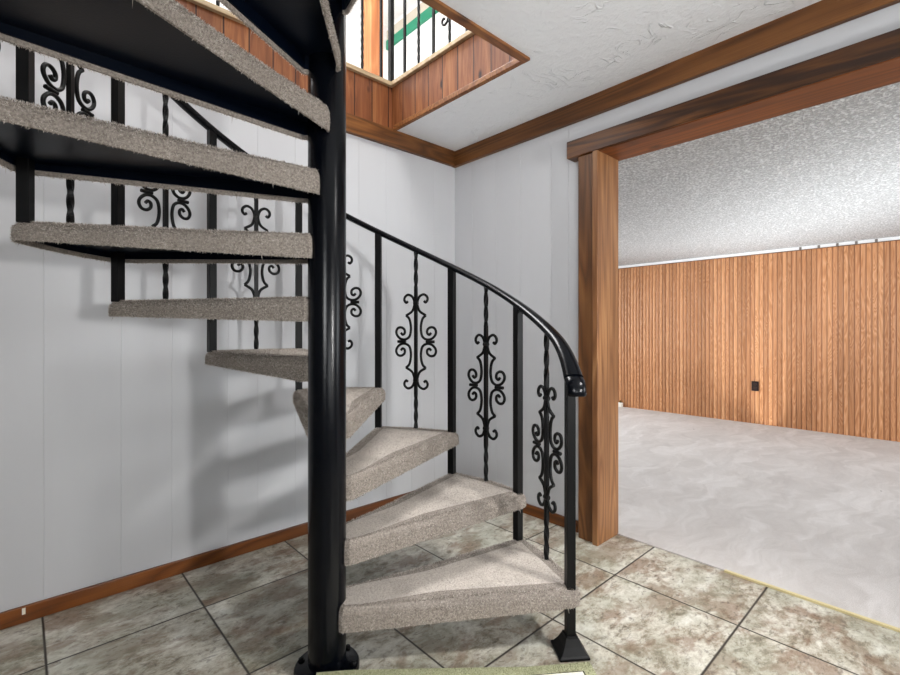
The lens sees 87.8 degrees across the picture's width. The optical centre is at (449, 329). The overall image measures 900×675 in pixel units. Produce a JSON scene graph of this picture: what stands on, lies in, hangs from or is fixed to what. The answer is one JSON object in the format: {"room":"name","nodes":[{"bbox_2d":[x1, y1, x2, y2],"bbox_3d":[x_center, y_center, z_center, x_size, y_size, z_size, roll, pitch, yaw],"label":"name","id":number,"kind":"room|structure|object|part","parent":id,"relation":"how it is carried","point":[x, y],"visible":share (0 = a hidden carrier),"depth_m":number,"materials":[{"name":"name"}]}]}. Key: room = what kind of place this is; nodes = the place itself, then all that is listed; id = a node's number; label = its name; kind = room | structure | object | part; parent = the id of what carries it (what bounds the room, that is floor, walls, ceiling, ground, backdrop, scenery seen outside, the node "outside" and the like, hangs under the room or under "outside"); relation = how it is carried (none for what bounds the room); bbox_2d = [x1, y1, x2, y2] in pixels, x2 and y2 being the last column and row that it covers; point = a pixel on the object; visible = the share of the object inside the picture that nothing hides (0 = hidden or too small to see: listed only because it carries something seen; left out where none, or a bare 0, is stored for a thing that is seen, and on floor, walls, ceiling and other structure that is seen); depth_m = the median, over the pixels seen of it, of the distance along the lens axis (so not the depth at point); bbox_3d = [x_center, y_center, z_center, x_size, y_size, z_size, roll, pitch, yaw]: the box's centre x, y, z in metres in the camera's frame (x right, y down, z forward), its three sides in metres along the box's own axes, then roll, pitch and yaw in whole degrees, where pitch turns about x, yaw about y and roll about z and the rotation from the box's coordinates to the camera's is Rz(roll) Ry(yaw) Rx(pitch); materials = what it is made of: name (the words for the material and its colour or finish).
{"room":"stairwell","nodes":[
{"label":"stairwell","id":0,"kind":"room"},
{"bbox_2d":[0,40,454,611],"bbox_3d":[-1.787,-0.070,1.746,5.130,2.390,0.100,0,0,-43],"label":"wall","id":1,"kind":"structure","parent":0,"point":[123,452],"depth_m":2.14,"materials":[{"name":"paint"}]},
{"bbox_2d":[0,490,414,629],"bbox_3d":[-1.803,1.094,1.653,4.979,0.062,0.016,0,0,-43],"label":"baseboard","id":2,"kind":"structure","parent":1,"relation":"attached to","point":[12,617],"depth_m":2.09,"materials":[{"name":"brown wood"}]},
{"bbox_2d":[175,0,391,127],"bbox_3d":[-1.122,-1.401,2.294,2.030,0.265,0.032,0,0,-43],"label":"trim","id":3,"kind":"structure","parent":1,"relation":"attached to","point":[369,99],"depth_m":2.54,"materials":[{"name":"brown wood"}]},
{"bbox_2d":[346,112,454,166],"bbox_3d":[-1.804,-1.214,1.642,4.963,0.108,0.030,0,0,-43],"label":"trim","id":4,"kind":"structure","parent":1,"relation":"attached to","point":[357,126],"depth_m":2.97,"materials":[{"name":"brown wood"}]},
{"bbox_2d":[393,59,521,130],"bbox_3d":[-0.007,-1.273,2.576,0.019,0.028,1.025,0,0,-43],"label":"trim","id":5,"kind":"structure","parent":1,"relation":"attached to","point":[515,62],"depth_m":2.50,"materials":[{"name":"brown wood"}]},
{"bbox_2d":[392,34,522,130],"bbox_3d":[-0.008,-1.397,2.588,0.020,0.272,1.043,0,0,-43],"label":"wood paneling","id":6,"kind":"structure","parent":1,"relation":"attached to","point":[475,57],"depth_m":2.59,"materials":[{"name":"brown wood"}]},
{"bbox_2d":[206,0,387,79],"bbox_3d":[-3.216,-2.779,4.093,6.400,2.492,0.100,0,0,-43],"label":"wall","id":7,"kind":"structure","parent":0,"point":[353,20],"depth_m":5.89,"materials":[{"name":"paint"}]},
{"bbox_2d":[353,0,416,26],"bbox_3d":[-0.294,-4.075,0.911,6.600,0.100,8.740,0,0,-43],"label":"ceiling","id":8,"kind":"structure","parent":0,"point":[398,4],"depth_m":5.84,"materials":[{"name":"paint"}]},
{"bbox_2d":[394,1,464,78],"bbox_3d":[2.100,-2.779,3.110,0.100,2.492,8.540,0,0,-43],"label":"wall","id":9,"kind":"structure","parent":0,"point":[441,32],"depth_m":5.67,"materials":[{"name":"paint"}]},
{"bbox_2d":[387,2,429,39],"bbox_3d":[2.056,-3.898,3.069,0.020,0.133,8.540,0,0,-43],"label":"trim","id":10,"kind":"structure","parent":9,"relation":"attached to","point":[410,16],"depth_m":5.84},
{"bbox_2d":[386,7,437,49],"bbox_3d":[2.052,-3.772,3.066,0.030,0.115,8.540,0,0,-43],"label":"trim","id":11,"kind":"structure","parent":9,"relation":"attached to","point":[425,15],"depth_m":5.78,"materials":[{"name":"teal paint"}]},
{"bbox_2d":[0,513,899,674],"bbox_3d":[0.149,1.155,-0.443,5.220,0.060,5.945,0,0,-43],"label":"floor","id":12,"kind":"structure","parent":0,"point":[644,609],"depth_m":1.76,"materials":[{"name":"tile"}]},
{"bbox_2d":[0,0,589,674],"bbox_3d":[-0.409,-0.715,1.556,1.750,3.680,1.749,0,0,30],"label":"spiral staircase","id":13,"kind":"structure","parent":12,"relation":"on","point":[162,47],"depth_m":1.51,"materials":[{"name":"black metal"}]},
{"bbox_3d":[-1.212,-0.799,1.335,0.031,0.989,0.031,0,0,-15],"label":"post","id":14,"kind":"part","parent":13,"relation":"part of","materials":[{"name":"black metal"}]},
{"bbox_3d":[-1.224,-0.597,1.725,0.031,0.986,0.031,0,0,12],"label":"post","id":15,"kind":"part","parent":13,"relation":"part of","materials":[{"name":"black metal"}]},
{"bbox_3d":[-1.057,-0.394,2.078,0.031,0.984,0.031,0,0,39],"label":"post","id":16,"kind":"part","parent":13,"relation":"part of","materials":[{"name":"black metal"}]},
{"bbox_3d":[-0.749,-0.195,2.316,0.031,0.987,0.031,0,0,-24],"label":"post","id":17,"kind":"part","parent":13,"relation":"part of","materials":[{"name":"black metal"}]},
{"bbox_3d":[-0.408,-1.083,1.556,1.712,2.522,1.712,0,0,-43],"label":"handrail","id":18,"kind":"part","parent":13,"relation":"part of","materials":[{"name":"black metal"}]},
{"bbox_3d":[-0.365,0.002,2.388,0.031,0.995,0.031,0,0,3],"label":"post","id":19,"kind":"part","parent":13,"relation":"part of","materials":[{"name":"black metal"}]},
{"bbox_3d":[0.009,0.199,2.277,0.031,1.003,0.031,0,0,30],"label":"post","id":20,"kind":"part","parent":13,"relation":"part of","materials":[{"name":"black metal"}]},
{"bbox_3d":[0.291,0.398,2.008,0.031,1.007,0.031,0,0,-33],"label":"post","id":21,"kind":"part","parent":13,"relation":"part of","materials":[{"name":"black metal"}]},
{"bbox_3d":[0.420,0.627,1.640,0.031,0.997,0.031,0,0,-6],"label":"post","id":22,"kind":"part","parent":13,"relation":"part of","materials":[{"name":"black metal"}]},
{"bbox_2d":[316,662,596,674],"bbox_3d":[0.057,1.099,1.218,0.902,0.049,0.627,0,0,-6],"label":"rug","id":23,"kind":"object","parent":12,"relation":"on","point":[582,668],"visible":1,"depth_m":1.51,"materials":[{"name":"fabric"}]},
{"bbox_2d":[724,569,899,632],"bbox_3d":[1.935,1.121,1.465,0.016,0.011,1.940,0,0,-43],"label":"trim","id":24,"kind":"structure","parent":12,"relation":"on","point":[832,607],"depth_m":1.92,"materials":[{"name":"brown wood"}]},
{"bbox_2d":[397,0,820,150],"bbox_3d":[0.139,-1.290,-0.453,5.193,0.050,5.945,0,0,-43],"label":"ceiling","id":25,"kind":"structure","parent":0,"point":[577,50],"depth_m":2.06,"materials":[{"name":"white paint"}]},
{"bbox_2d":[455,3,899,520],"bbox_3d":[1.339,-0.070,2.006,0.100,2.390,3.745,0,0,-43],"label":"wall","id":26,"kind":"structure","parent":0,"point":[516,207],"depth_m":2.86,"materials":[{"name":"paint"}]},
{"bbox_2d":[523,503,577,532],"bbox_3d":[0.388,1.094,2.956,0.016,0.062,1.060,0,0,-43],"label":"baseboard","id":27,"kind":"structure","parent":26,"relation":"attached to","point":[557,519],"depth_m":2.77,"materials":[{"name":"brown wood"}]},
{"bbox_2d":[578,153,591,541],"bbox_3d":[0.750,0.094,2.523,0.068,2.062,0.093,0,0,-43],"label":"trim","id":28,"kind":"structure","parent":26,"relation":"attached to","point":[584,162],"depth_m":2.50,"materials":[{"name":"brown wood"}]},
{"bbox_2d":[592,150,617,545],"bbox_3d":[0.837,0.094,2.517,0.222,2.062,0.031,0,0,-43],"label":"timber post","id":29,"kind":"object","parent":26,"relation":"attached to","point":[604,166],"depth_m":2.48,"materials":[{"name":"brown wood"}]},
{"bbox_2d":[453,0,899,167],"bbox_3d":[1.967,-1.212,1.226,0.030,0.107,5.745,0,0,-43],"label":"trim","id":30,"kind":"structure","parent":26,"relation":"attached to","point":[820,16],"depth_m":2.14,"materials":[{"name":"brown wood"}]},
{"bbox_2d":[567,28,899,161],"bbox_3d":[1.638,-0.986,1.546,0.081,0.094,2.862,0,0,-43],"label":"trim","id":31,"kind":"structure","parent":26,"relation":"attached to","point":[886,46],"depth_m":1.92,"materials":[{"name":"brown wood"}]},
{"bbox_2d":[599,57,899,160],"bbox_3d":[1.703,-0.955,1.597,0.221,0.040,2.550,0,0,-43],"label":"trim","id":32,"kind":"structure","parent":26,"relation":"attached to","point":[885,73],"depth_m":1.97,"materials":[{"name":"brown wood"}]},
{"bbox_2d":[617,407,899,627],"bbox_3d":[2.668,1.152,3.740,4.150,0.066,8.700,0,0,-43],"label":"floor","id":33,"kind":"structure","parent":0,"point":[815,515],"depth_m":3.02,"materials":[{"name":"grey carpet"}]},
{"bbox_2d":[618,240,899,441],"bbox_3d":[4.142,0.115,5.099,0.060,2.021,8.508,0,0,-43],"label":"wall","id":34,"kind":"structure","parent":0,"point":[818,330],"depth_m":5.48,"materials":[{"name":"brown wood"}]},
{"bbox_2d":[751,381,758,390],"bbox_3d":[3.642,0.670,5.589,0.012,0.116,0.076,0,0,-43],"label":"wall outlet","id":35,"kind":"object","parent":34,"relation":"attached to","point":[754,384],"visible":1,"depth_m":5.59,"materials":[{"name":"brown plastic"}]},
{"bbox_2d":[618,236,899,268],"bbox_3d":[4.137,-0.918,5.089,0.062,0.035,8.500,0,0,-43],"label":"trim","id":36,"kind":"structure","parent":34,"relation":"attached to","point":[896,237],"depth_m":5.51,"materials":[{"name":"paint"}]},
{"bbox_2d":[618,82,899,265],"bbox_3d":[2.658,-0.976,3.731,4.177,0.078,8.700,0,0,-43],"label":"ceiling","id":37,"kind":"structure","parent":0,"point":[829,172],"depth_m":3.06,"materials":[{"name":"white paint"}]},
{"bbox_3d":[-0.294,-1.424,0.911,6.400,0.218,8.540,0,0,-43],"label":"floor","id":38,"kind":"structure","parent":0,"visible":0},
{"bbox_2d":[186,0,393,87],"bbox_3d":[-1.114,-1.546,2.333,2.095,0.026,0.125,0,0,-43],"label":"trim","id":39,"kind":"structure","parent":38,"relation":"on","point":[205,4],"depth_m":2.31,"materials":[{"name":"brown wood"}]},
{"bbox_2d":[216,0,467,81],"bbox_3d":[-0.753,-2.031,2.004,1.972,0.945,1.040,0,0,-43],"label":"railing","id":40,"kind":"object","parent":39,"relation":"on","point":[390,2],"visible":0.41,"depth_m":2.92,"materials":[{"name":"black metal"}]},
{"bbox_3d":[-0.438,-2.019,2.971,0.014,0.920,0.014,0,0,-43],"label":"post","id":41,"kind":"part","parent":40,"relation":"part of","materials":[{"name":"black metal"}]},
{"bbox_3d":[-0.381,-2.019,3.024,0.028,0.920,0.028,0,0,-43],"label":"corner post","id":42,"kind":"part","parent":40,"relation":"part of","materials":[{"name":"black metal"}]},
{"bbox_3d":[-0.282,-2.019,2.917,0.014,0.920,0.014,0,0,-43],"label":"post","id":43,"kind":"part","parent":40,"relation":"part of","materials":[{"name":"black metal"}]},
{"bbox_3d":[-0.095,-2.019,2.713,0.014,0.920,0.014,0,0,-43],"label":"post","id":44,"kind":"part","parent":40,"relation":"part of","materials":[{"name":"black metal"}]},
{"bbox_2d":[363,0,378,75],"bbox_3d":[-0.742,-2.779,4.519,0.140,2.492,0.140,0,0,-43],"label":"timber post","id":45,"kind":"object","parent":38,"relation":"on","point":[371,7],"visible":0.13,"depth_m":4.45,"materials":[{"name":"brown wood"}]},
{"bbox_2d":[391,30,473,85],"bbox_3d":[0.011,-1.546,2.589,0.092,0.026,1.020,0,0,-43],"label":"trim","id":46,"kind":"structure","parent":38,"relation":"on","point":[467,34],"depth_m":2.64,"materials":[{"name":"brown wood"}]},
{"bbox_2d":[420,0,529,63],"bbox_3d":[0.107,-1.398,1.958,0.687,0.290,0.040,0,0,-43],"label":"trim","id":47,"kind":"structure","parent":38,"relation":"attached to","point":[439,6],"depth_m":1.95,"materials":[{"name":"brown wood"}]}
]}

